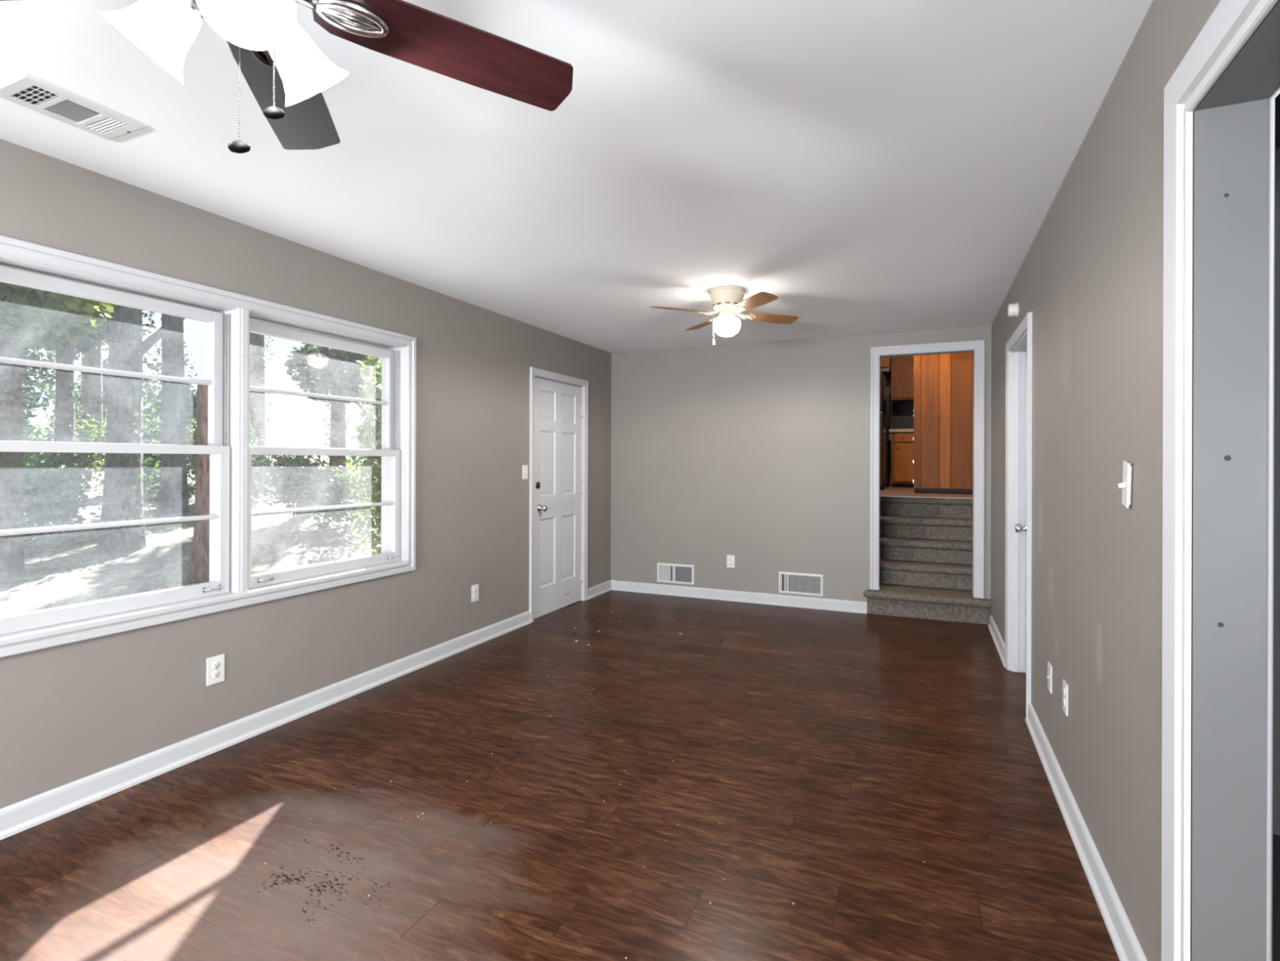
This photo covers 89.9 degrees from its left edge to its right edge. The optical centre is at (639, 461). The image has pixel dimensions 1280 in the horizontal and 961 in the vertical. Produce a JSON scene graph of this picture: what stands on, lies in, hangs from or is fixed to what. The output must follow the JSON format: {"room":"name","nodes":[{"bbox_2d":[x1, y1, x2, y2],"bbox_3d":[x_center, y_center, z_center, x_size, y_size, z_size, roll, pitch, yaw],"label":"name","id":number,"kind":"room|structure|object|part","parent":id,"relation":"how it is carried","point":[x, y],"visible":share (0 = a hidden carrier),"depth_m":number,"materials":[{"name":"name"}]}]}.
{"room":"empty living room","nodes":[
{"label":"empty living room","id":0,"kind":"room"},
{"bbox_2d":[0,452,381,616],"bbox_3d":[-15.831,0.632,19.025,38.000,2.359,46.000,0,0,24],"label":"ground","id":1,"kind":"structure","parent":0,"point":[55,574],"depth_m":9.79,"materials":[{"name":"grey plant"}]},
{"bbox_2d":[0,339,55,417],"bbox_3d":[-19.855,-2.362,19.832,2.600,4.082,2.180,0,0,-18],"label":"shrub","id":2,"kind":"object","parent":1,"relation":"on","point":[36,355],"visible":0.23,"depth_m":20.20,"materials":[{"name":"green plant"}]},
{"bbox_2d":[22,417,47,475],"bbox_3d":[-11.223,-0.046,11.335,1.333,1.912,1.407,0,0,24],"label":"shrub","id":3,"kind":"object","parent":1,"relation":"on","point":[25,420],"visible":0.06,"depth_m":11.45,"materials":[{"name":"green plant"}]},
{"bbox_2d":[0,281,115,573],"bbox_3d":[-8.050,-2.529,8.443,2.507,8.005,2.214,0,0,24],"label":"tree","id":4,"kind":"object","parent":1,"relation":"on","point":[27,314],"visible":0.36,"depth_m":8.11,"materials":[{"name":"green plant"}]},
{"bbox_2d":[22,424,93,544],"bbox_3d":[-9.124,0.383,9.860,1.046,1.919,1.471,0,0,-28],"label":"shrub","id":5,"kind":"object","parent":1,"relation":"on","point":[45,494],"visible":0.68,"depth_m":9.75,"materials":[{"name":"green plant"}]},
{"bbox_2d":[35,301,109,490],"bbox_3d":[-11.235,-3.931,12.628,2.267,9.504,2.178,0,0,24],"label":"tree","id":6,"kind":"object","parent":1,"relation":"on","point":[65,419],"visible":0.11,"depth_m":12.56,"materials":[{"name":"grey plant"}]},
{"bbox_2d":[40,413,106,480],"bbox_3d":[-12.714,-0.344,14.806,1.586,1.674,1.527,0,0,24],"label":"shrub","id":7,"kind":"object","parent":1,"relation":"on","point":[86,429],"visible":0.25,"depth_m":14.68,"materials":[{"name":"green plant"}]},
{"bbox_3d":[-12.690,0.015,14.712,0.398,0.957,0.223,0,0,-3],"label":"stem","id":8,"kind":"part","parent":7,"relation":"part of","materials":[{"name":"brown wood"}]},
{"bbox_2d":[49,360,108,433],"bbox_3d":[-20.978,-2.081,24.674,1.922,3.994,2.507,0,0,37],"label":"shrub","id":9,"kind":"object","parent":1,"relation":"on","point":[104,363],"visible":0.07,"depth_m":24.39,"materials":[{"name":"green plant"}]},
{"bbox_2d":[80,317,104,471],"bbox_3d":[-14.309,-4.442,16.690,2.693,9.506,2.697,0,0,24],"label":"tree","id":10,"kind":"object","parent":1,"relation":"on","point":[88,393],"visible":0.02,"depth_m":16.54,"materials":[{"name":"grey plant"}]},
{"bbox_2d":[85,304,180,552],"bbox_3d":[-8.192,-3.056,10.102,2.184,9.010,0.945,0,0,-23],"label":"tree","id":11,"kind":"object","parent":1,"relation":"on","point":[122,500],"visible":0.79,"depth_m":9.95,"materials":[{"name":"grey plant"}]},
{"bbox_2d":[142,413,161,490],"bbox_3d":[-10.857,-0.186,14.099,1.002,1.796,0.883,0,0,24],"label":"shrub","id":12,"kind":"object","parent":1,"relation":"on","point":[151,424],"visible":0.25,"depth_m":14.06,"materials":[{"name":"green plant"}]},
{"bbox_3d":[-10.868,0.192,14.092,0.112,0.954,0.340,0,0,-28],"label":"stem","id":13,"kind":"part","parent":12,"relation":"part of","materials":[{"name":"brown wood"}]},
{"bbox_2d":[142,377,197,437],"bbox_3d":[-16.355,-1.563,22.663,2.729,2.936,2.244,0,0,24],"label":"shrub","id":14,"kind":"object","parent":1,"relation":"on","point":[149,395],"visible":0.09,"depth_m":22.32,"materials":[{"name":"green plant"}]},
{"bbox_2d":[147,313,198,513],"bbox_3d":[-9.507,-3.416,13.205,0.828,9.007,1.472,0,0,-21],"label":"tree","id":15,"kind":"object","parent":1,"relation":"on","point":[173,493],"visible":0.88,"depth_m":12.76,"materials":[{"name":"grey plant"}]},
{"bbox_2d":[186,417,196,481],"bbox_3d":[-10.753,-0.240,15.765,1.374,1.778,1.388,0,0,24],"label":"shrub","id":16,"kind":"object","parent":1,"relation":"on","point":[193,435],"visible":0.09,"depth_m":15.51,"materials":[{"name":"green plant"}]},
{"bbox_2d":[186,379,209,582],"bbox_3d":[-5.918,0.314,8.690,0.419,2.820,0.424,0,0,24],"label":"tree","id":17,"kind":"object","parent":1,"relation":"on","point":[198,571],"visible":0.41,"depth_m":8.55,"materials":[{"name":"brown plant"}]},
{"bbox_2d":[248,421,265,502],"bbox_3d":[-9.007,0.046,14.527,0.926,2.090,0.831,0,0,-20],"label":"shrub","id":18,"kind":"object","parent":1,"relation":"on","point":[252,440],"visible":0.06,"depth_m":14.59,"materials":[{"name":"green plant"}]},
{"bbox_2d":[248,332,275,491],"bbox_3d":[-9.507,-3.631,16.345,2.510,9.006,2.516,0,0,24],"label":"tree","id":19,"kind":"object","parent":1,"relation":"on","point":[257,405],"visible":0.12,"depth_m":16.15,"materials":[{"name":"grey plant"}]},
{"bbox_2d":[251,454,325,524],"bbox_3d":[-7.230,0.528,13.245,1.298,1.602,1.506,0,0,24],"label":"shrub","id":20,"kind":"object","parent":1,"relation":"on","point":[290,477],"visible":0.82,"depth_m":13.04,"materials":[{"name":"green plant"}]},
{"bbox_3d":[-7.094,0.880,13.092,0.430,0.900,0.376,0,0,24],"label":"stem","id":21,"kind":"part","parent":20,"relation":"part of","materials":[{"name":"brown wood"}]},
{"bbox_2d":[284,342,382,497],"bbox_3d":[-7.454,-3.344,16.307,2.673,9.006,2.650,0,0,24],"label":"tree","id":22,"kind":"object","parent":1,"relation":"on","point":[339,369],"visible":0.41,"depth_m":15.89,"materials":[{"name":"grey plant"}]},
{"bbox_2d":[298,455,378,530],"bbox_3d":[-6.032,0.586,12.972,1.829,1.700,1.130,0,0,24],"label":"shrub","id":23,"kind":"object","parent":1,"relation":"on","point":[339,489],"visible":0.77,"depth_m":12.79,"materials":[{"name":"green plant"}]},
{"bbox_2d":[0,138,611,808],"bbox_3d":[-2.611,0.091,1.639,0.199,2.440,11.186,0,0,24],"label":"wall","id":24,"kind":"structure","parent":0,"point":[71,712],"depth_m":3.32,"materials":[{"name":"beige paint"}]},
{"bbox_2d":[0,682,340,839],"bbox_3d":[-3.185,1.261,0.070,0.026,0.098,7.554,0,0,24],"label":"baseboard","id":25,"kind":"structure","parent":24,"relation":"attached to","point":[17,817],"depth_m":2.67,"materials":[{"name":"white wood"}]},
{"bbox_2d":[0,235,416,657],"bbox_3d":[-1.976,-0.052,3.073,0.259,1.468,2.231,0,0,24],"label":"window","id":26,"kind":"structure","parent":24,"relation":"in","point":[16,254],"depth_m":3.02,"materials":[{"name":"white paint"}]},
{"bbox_2d":[0,266,229,635],"bbox_3d":[-2.168,-0.045,2.569,0.110,1.317,1.020,0,0,24],"label":"window","id":27,"kind":"structure","parent":26,"relation":"attached to","point":[9,624],"depth_m":2.71,"materials":[{"name":"white paint"}]},
{"bbox_3d":[-2.199,-0.371,2.581,0.042,0.664,1.016,0,0,24],"label":"sash","id":28,"kind":"part","parent":27,"relation":"part of","materials":[{"name":"white paint"}]},
{"bbox_3d":[-2.155,0.269,2.561,0.042,0.689,1.016,0,0,24],"label":"sash","id":29,"kind":"part","parent":27,"relation":"part of","materials":[{"name":"white paint"}]},
{"bbox_3d":[-1.897,0.629,3.037,0.080,0.029,2.103,0,0,24],"label":"window stool","id":30,"kind":"part","parent":26,"relation":"part of","materials":[{"name":"white paint"}]},
{"bbox_2d":[248,320,400,588],"bbox_3d":[-1.732,-0.041,3.554,0.110,1.311,1.020,0,0,24],"label":"window","id":31,"kind":"structure","parent":26,"relation":"attached to","point":[309,571],"depth_m":3.63,"materials":[{"name":"white paint"}]},
{"bbox_3d":[-1.763,-0.366,3.567,0.042,0.656,1.016,0,0,24],"label":"sash","id":32,"kind":"part","parent":31,"relation":"part of","materials":[{"name":"white paint"}]},
{"bbox_3d":[-1.719,0.270,3.547,0.042,0.689,1.016,0,0,24],"label":"sash","id":33,"kind":"part","parent":31,"relation":"part of","materials":[{"name":"white paint"}]},
{"bbox_2d":[206,653,224,685],"bbox_3d":[-1.933,0.948,2.921,0.009,0.125,0.080,0,0,24],"label":"wall outlet","id":34,"kind":"object","parent":24,"relation":"attached to","point":[215,664],"visible":1,"depth_m":2.92,"materials":[{"name":"beige plastic"}]},
{"bbox_2d":[212,661,219,669],"bbox_3d":[-1.932,0.927,2.920,0.004,0.034,0.034,0,0,24],"label":"receptacle","id":35,"kind":"object","parent":34,"relation":"attached to","point":[215,664],"depth_m":2.92,"materials":[{"name":"beige plastic"}]},
{"bbox_2d":[212,670,219,678],"bbox_3d":[-1.932,0.968,2.920,0.004,0.034,0.034,0,0,24],"label":"receptacle","id":36,"kind":"object","parent":34,"relation":"attached to","point":[215,673],"depth_m":2.92,"materials":[{"name":"beige plastic"}]},
{"bbox_2d":[471,583,478,602],"bbox_3d":[-1.185,0.945,4.612,0.009,0.120,0.076,0,0,24],"label":"wall outlet","id":37,"kind":"object","parent":24,"relation":"attached to","point":[475,587],"visible":1,"depth_m":4.60,"materials":[{"name":"beige plastic"}]},
{"bbox_2d":[522,465,528,479],"bbox_3d":[-0.924,0.084,5.186,0.018,0.114,0.074,0,0,24],"label":"light switch","id":38,"kind":"object","parent":24,"relation":"attached to","point":[525,468],"visible":1,"depth_m":5.18,"materials":[{"name":"beige plastic"}]},
{"bbox_2d":[528,366,588,622],"bbox_3d":[-0.774,0.270,5.721,0.258,2.093,0.966,0,0,24],"label":"door","id":39,"kind":"structure","parent":24,"relation":"in","point":[558,402],"depth_m":5.67,"materials":[{"name":"white paint"}]},
{"bbox_3d":[-0.818,0.392,5.396,0.073,0.064,0.064,0,0,24],"label":"knob","id":40,"kind":"part","parent":39,"relation":"part of","materials":[{"name":"silver metal"}]},
{"bbox_2d":[587,580,611,599],"bbox_3d":[-0.400,1.269,6.370,0.026,0.098,0.512,0,0,24],"label":"baseboard","id":41,"kind":"structure","parent":24,"relation":"attached to","point":[600,588],"depth_m":6.36,"materials":[{"name":"white wood"}]},
{"bbox_2d":[337,610,531,700],"bbox_3d":[-1.277,1.266,4.386,0.026,0.098,1.881,0,0,24],"label":"baseboard","id":42,"kind":"structure","parent":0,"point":[350,686],"depth_m":4.14,"materials":[{"name":"white wood"}]},
{"bbox_2d":[0,590,1119,960],"bbox_3d":[-0.977,1.366,0.914,3.781,0.100,11.186,0,0,24],"label":"floor","id":43,"kind":"structure","parent":0,"point":[816,813],"depth_m":2.34,"materials":[{"name":"brown wood"}]},
{"bbox_2d":[863,497,991,624],"bbox_3d":[2.630,0.844,5.929,0.987,0.966,1.254,0,0,24],"label":"staircase","id":44,"kind":"structure","parent":43,"relation":"on","point":[926,544],"depth_m":5.86,"materials":[{"name":"grey carpet"}]},
{"bbox_2d":[880,495,973,498],"bbox_3d":[2.851,0.359,6.472,0.950,0.008,0.095,0,0,24],"label":"edging","id":45,"kind":"object","parent":44,"relation":"on","point":[880,495],"visible":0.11,"depth_m":6.43,"materials":[{"name":"grey metal"}]},
{"bbox_2d":[0,0,1153,353],"bbox_3d":[-0.969,-1.184,0.914,3.781,0.120,11.186,0,0,24],"label":"ceiling","id":46,"kind":"structure","parent":0,"point":[864,166],"depth_m":2.32,"materials":[{"name":"white paint"}]},
{"bbox_2d":[0,71,148,140],"bbox_3d":[-1.815,-1.120,2.042,0.227,0.013,0.329,0,0,24],"label":"ceiling vent","id":47,"kind":"object","parent":46,"relation":"in","point":[23,88],"visible":1,"depth_m":2.02,"materials":[{"name":"white metal"}]},
{"bbox_2d":[0,0,573,153],"bbox_3d":[-0.708,-0.812,1.066,1.259,0.621,1.238,0,0,24],"label":"ceiling fan","id":48,"kind":"object","parent":46,"relation":"hanging from","point":[286,73],"visible":1,"depth_m":1.24,"materials":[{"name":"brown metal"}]},
{"bbox_3d":[-0.842,-0.740,1.100,0.145,0.148,0.133,0,0,24],"label":"lamp shade","id":49,"kind":"part","parent":48,"relation":"part of","materials":[{"name":"white glass"}]},
{"bbox_3d":[-0.760,-0.799,1.106,0.109,0.067,0.060,0,0,1],"label":"lamp arm","id":50,"kind":"part","parent":48,"relation":"part of","materials":[{"name":"silver metal"}]},
{"bbox_3d":[-0.652,-0.512,1.044,0.031,0.025,0.029,0,0,24],"label":"pull knob","id":51,"kind":"part","parent":48,"relation":"part of","materials":[{"name":"metal"}]},
{"bbox_3d":[-0.652,-0.648,1.044,0.003,0.260,0.003,0,0,24],"label":"pull chain","id":52,"kind":"part","parent":48,"relation":"part of","materials":[{"name":"grey metal"}]},
{"bbox_3d":[-0.624,-0.740,0.999,0.144,0.148,0.132,0,0,24],"label":"lamp shade","id":53,"kind":"part","parent":48,"relation":"part of","materials":[{"name":"white glass"}]},
{"bbox_3d":[-0.606,-0.577,1.061,0.031,0.025,0.029,0,0,24],"label":"pull knob","id":54,"kind":"part","parent":48,"relation":"part of","materials":[{"name":"silver metal"}]},
{"bbox_3d":[-0.606,-0.690,1.061,0.003,0.215,0.003,0,0,24],"label":"pull chain","id":55,"kind":"part","parent":48,"relation":"part of","materials":[{"name":"grey metal"}]},
{"bbox_3d":[-0.813,-0.848,1.482,0.146,0.006,0.532,-11,3,-15],"label":"blade","id":56,"kind":"part","parent":48,"relation":"part of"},
{"bbox_3d":[-0.625,-0.740,1.207,0.136,0.148,0.146,0,0,24],"label":"lamp shade","id":57,"kind":"part","parent":48,"relation":"part of","materials":[{"name":"white glass"}]},
{"bbox_3d":[-0.382,-0.847,1.322,0.532,0.006,0.146,0,-11,-34],"label":"blade","id":58,"kind":"part","parent":48,"relation":"part of","materials":[{"name":"red wood"}]},
{"bbox_2d":[649,285,798,345],"bbox_3d":[0.569,-0.943,4.200,0.809,0.352,0.809,0,0,24],"label":"ceiling fan","id":59,"kind":"object","parent":46,"relation":"hanging from","point":[727,300],"visible":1,"depth_m":4.13,"materials":[{"name":"beige wood"}]},
{"bbox_3d":[0.251,-0.968,4.076,0.383,0.006,0.120,0,12,-21],"label":"blade","id":60,"kind":"part","parent":59,"relation":"part of","materials":[{"name":"brown wood"}]},
{"bbox_3d":[0.446,-0.968,4.518,0.120,0.006,0.383,-13,5,-21],"label":"blade","id":61,"kind":"part","parent":59,"relation":"part of","materials":[{"name":"brown wood"}]},
{"bbox_3d":[0.693,-0.967,3.881,0.120,0.006,0.383,13,-5,-21],"label":"blade","id":62,"kind":"part","parent":59,"relation":"part of","materials":[{"name":"brown wood"}]},
{"bbox_3d":[0.888,-0.966,4.323,0.383,0.006,0.120,0,-12,-21],"label":"blade","id":63,"kind":"part","parent":59,"relation":"part of","materials":[{"name":"brown wood"}]},
{"bbox_2d":[610,324,991,615],"bbox_3d":[1.268,0.103,5.984,3.781,2.440,0.100,0,0,24],"label":"wall","id":64,"kind":"structure","parent":0,"point":[758,453],"depth_m":6.02,"materials":[{"name":"beige paint"}]},
{"bbox_2d":[657,562,693,584],"bbox_3d":[0.345,1.105,6.325,0.391,0.193,0.020,0,0,24],"label":"air vent","id":65,"kind":"object","parent":64,"relation":"in","point":[666,572],"visible":1,"depth_m":6.33,"materials":[{"name":"white metal"}]},
{"bbox_2d":[726,555,734,567],"bbox_3d":[0.864,0.949,6.102,0.076,0.118,0.009,0,0,24],"label":"wall outlet","id":66,"kind":"object","parent":64,"relation":"attached to","point":[730,558],"visible":1,"depth_m":6.10,"materials":[{"name":"beige plastic"}]},
{"bbox_2d":[610,579,866,613],"bbox_3d":[0.837,1.272,6.104,2.504,0.098,0.026,0,0,24],"label":"baseboard","id":67,"kind":"structure","parent":64,"relation":"attached to","point":[857,606],"depth_m":6.04,"materials":[{"name":"white wood"}]},
{"bbox_2d":[778,571,822,596],"bbox_3d":[1.460,1.112,5.832,0.400,0.198,0.020,0,0,24],"label":"air vent","id":68,"kind":"object","parent":64,"relation":"in","point":[794,583],"visible":1,"depth_m":5.84,"materials":[{"name":"white metal"}]},
{"bbox_2d":[869,339,984,598],"bbox_3d":[2.433,0.059,5.465,0.882,2.111,0.137,0,0,24],"label":"door frame","id":69,"kind":"structure","parent":64,"relation":"attached to","point":[977,347],"depth_m":5.35,"materials":[{"name":"white wood"}]},
{"bbox_2d":[884,377,891,484],"bbox_3d":[3.438,-0.841,8.267,5.000,2.660,3.900,0,0,24],"label":"wall","id":70,"kind":"structure","parent":0,"point":[888,379],"depth_m":10.07,"materials":[{"name":"paint"}]},
{"bbox_2d":[880,367,891,377],"bbox_3d":[3.495,-1.359,9.882,0.695,0.067,0.660,0,0,24],"label":"range hood","id":71,"kind":"object","parent":70,"relation":"attached to","point":[886,371],"visible":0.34,"depth_m":9.49,"materials":[{"name":"metal"}]},
{"bbox_2d":[880,356,891,371],"bbox_3d":[3.527,-1.638,9.951,0.695,0.465,0.550,0,0,24],"label":"upper cabinet","id":72,"kind":"object","parent":70,"relation":"attached to","point":[885,362],"visible":0.18,"depth_m":9.59,"materials":[{"name":"brown wood"}]},
{"bbox_3d":[3.424,-1.633,9.707,0.665,0.435,0.021,0,0,24],"label":"door","id":73,"kind":"part","parent":72,"relation":"part of","materials":[{"name":"brown wood"}]},
{"bbox_2d":[890,393,913,429],"bbox_3d":[3.654,-0.770,10.177,2.250,0.600,0.028,0,0,24],"label":"backsplash","id":74,"kind":"structure","parent":70,"relation":"attached to","point":[901,413],"depth_m":9.98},
{"bbox_2d":[891,355,913,402],"bbox_3d":[4.212,-1.396,9.628,0.790,0.945,0.585,0,0,24],"label":"upper cabinet","id":75,"kind":"object","parent":70,"relation":"attached to","point":[902,367],"visible":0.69,"depth_m":9.49,"materials":[{"name":"brown wood"}]},
{"bbox_2d":[880,484,973,497],"bbox_3d":[3.455,0.429,8.312,4.800,0.120,3.800,0,0,24],"label":"floor","id":76,"kind":"structure","parent":0,"point":[889,491],"depth_m":7.27,"materials":[{"name":"wood"}]},
{"bbox_2d":[880,372,886,488],"bbox_3d":[2.928,-0.400,8.691,0.725,1.495,0.835,0,0,24],"label":"refrigerator","id":77,"kind":"object","parent":76,"relation":"on","point":[883,381],"visible":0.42,"depth_m":8.25,"materials":[{"name":"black metal"}]},
{"bbox_3d":[2.776,-0.160,8.356,0.720,0.955,0.060,0,0,24],"label":"fridge door","id":78,"kind":"part","parent":77,"relation":"part of","materials":[{"name":"black metal"}]},
{"bbox_3d":[2.779,-0.903,8.356,0.720,0.490,0.060,0,0,24],"label":"freezer door","id":79,"kind":"part","parent":77,"relation":"part of","materials":[{"name":"black metal"}]},
{"bbox_2d":[884,386,890,487],"bbox_3d":[3.405,-0.396,9.790,0.750,1.530,0.740,0,0,24],"label":"range","id":80,"kind":"object","parent":76,"relation":"on","point":[888,388],"visible":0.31,"depth_m":9.72,"materials":[{"name":"black metal"}]},
{"bbox_3d":[3.526,-0.816,10.059,0.750,0.690,0.150,0,0,24],"label":"panel","id":81,"kind":"part","parent":80,"relation":"part of","materials":[{"name":"black metal"}]},
{"bbox_2d":[891,431,913,487],"bbox_3d":[4.106,-0.025,9.373,0.770,0.792,0.635,0,0,24],"label":"base cabinet","id":82,"kind":"object","parent":76,"relation":"on","point":[902,443],"visible":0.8,"depth_m":9.22,"materials":[{"name":"brown wood"}]},
{"bbox_2d":[888,428,913,433],"bbox_3d":[4.096,-0.446,9.391,0.805,0.046,0.650,0,0,24],"label":"countertop","id":83,"kind":"structure","parent":82,"relation":"on","point":[899,430],"depth_m":9.20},
{"bbox_3d":[3.811,-0.345,9.206,0.295,0.120,0.021,0,0,24],"label":"drawer","id":84,"kind":"part","parent":82,"relation":"part of","materials":[{"name":"brown wood"}]},
{"bbox_3d":[3.810,0.010,9.206,0.295,0.550,0.021,0,0,24],"label":"door","id":85,"kind":"part","parent":82,"relation":"part of","materials":[{"name":"brown wood"}]},
{"bbox_2d":[912,351,973,493],"bbox_3d":[3.891,-0.674,7.514,1.263,2.090,0.550,0,0,24],"label":"wood paneling","id":86,"kind":"structure","parent":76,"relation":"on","point":[943,410],"depth_m":7.39,"materials":[{"name":"brown wood"}]},
{"bbox_3d":[3.376,-0.707,7.453,0.196,2.028,0.021,0,0,24],"label":"door","id":87,"kind":"part","parent":86,"relation":"part of","materials":[{"name":"brown wood"}]},
{"bbox_3d":[3.694,-0.706,7.312,0.260,2.028,0.021,0,0,24],"label":"door","id":88,"kind":"part","parent":86,"relation":"part of","materials":[{"name":"brown wood"}]},
{"bbox_2d":[991,0,1220,960],"bbox_3d":[0.674,0.101,0.132,0.115,2.440,11.086,0,0,24],"label":"wall","id":89,"kind":"structure","parent":0,"point":[1090,279],"depth_m":1.94,"materials":[{"name":"beige paint"}]},
{"bbox_2d":[987,614,1004,666],"bbox_3d":[2.590,1.278,4.647,0.026,0.098,1.114,0,0,24],"label":"baseboard","id":90,"kind":"structure","parent":89,"relation":"attached to","point":[997,639],"depth_m":4.60,"materials":[{"name":"white wood"}]},
{"bbox_2d":[1007,302,1018,317],"bbox_3d":[2.197,-0.892,3.775,0.051,0.084,0.084,0,0,24],"label":"smoke detector","id":91,"kind":"object","parent":89,"relation":"attached to","point":[1012,308],"visible":1,"depth_m":3.75,"materials":[{"name":"beige plastic"}]},
{"bbox_2d":[1004,311,1031,717],"bbox_3d":[2.232,0.281,3.682,0.136,2.090,0.940,0,0,24],"label":"door","id":92,"kind":"structure","parent":89,"relation":"in","point":[1018,557],"depth_m":4.04,"materials":[{"name":"white paint"}]},
{"bbox_3d":[2.241,0.306,3.678,0.115,2.040,0.840,0,0,24],"label":"frame","id":93,"kind":"part","parent":92,"relation":"part of","materials":[{"name":"white wood"}]},
{"bbox_3d":[2.360,0.414,3.969,0.063,0.060,0.060,0,0,24],"label":"knob","id":94,"kind":"part","parent":92,"relation":"part of","materials":[{"name":"silver metal"}]},
{"bbox_2d":[1046,661,1052,693],"bbox_3d":[1.769,0.932,2.773,0.014,0.118,0.072,0,0,24],"label":"cable plate","id":95,"kind":"object","parent":89,"relation":"attached to","point":[1049,676],"visible":1,"depth_m":2.76,"materials":[{"name":"beige plastic"}]},
{"bbox_2d":[1062,679,1068,715],"bbox_3d":[1.638,0.908,2.471,0.009,0.118,0.074,0,0,24],"label":"wall outlet","id":96,"kind":"object","parent":89,"relation":"attached to","point":[1065,686],"visible":1,"depth_m":2.46,"materials":[{"name":"beige plastic"}]},
{"bbox_2d":[1025,702,1146,960],"bbox_3d":[1.574,1.275,2.349,0.026,0.098,2.023,0,0,24],"label":"baseboard","id":97,"kind":"structure","parent":89,"relation":"attached to","point":[1126,943],"depth_m":2.06,"materials":[{"name":"white wood"}]},
{"bbox_2d":[1117,460,1131,507],"bbox_3d":[1.305,0.060,1.728,0.027,0.127,0.088,0,0,24],"label":"light switch","id":98,"kind":"object","parent":89,"relation":"attached to","point":[1126,484],"visible":1,"depth_m":1.71,"materials":[{"name":"beige plastic"}]},
{"bbox_2d":[1161,0,1279,960],"bbox_3d":[0.736,0.243,0.284,0.146,2.157,2.439,0,0,24],"label":"door frame","id":99,"kind":"structure","parent":89,"relation":"attached to","point":[1219,155],"depth_m":1.29,"materials":[{"name":"white paint"}]},
{"bbox_2d":[1272,93,1279,960],"bbox_3d":[1.581,0.104,0.312,1.401,2.640,4.350,0,0,24],"label":"wall","id":100,"kind":"structure","parent":0,"point":[1276,780],"depth_m":2.28,"materials":[{"name":"grey paint"}]},
{"label":"outside","id":101,"kind":"structure","parent":0,"visible":0},
{"bbox_3d":[-3.918,1.727,3.971,4.030,0.400,10.900,0,0,24],"label":"patio","id":102,"kind":"object","parent":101,"visible":0},
{"bbox_2d":[346,354,382,556],"bbox_3d":[-3.264,0.002,8.388,0.999,4.041,1.234,0,0,-6],"label":"tree","id":103,"kind":"object","parent":102,"relation":"on","point":[373,471],"visible":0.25,"depth_m":8.14,"materials":[{"name":"green plant"}]}
]}

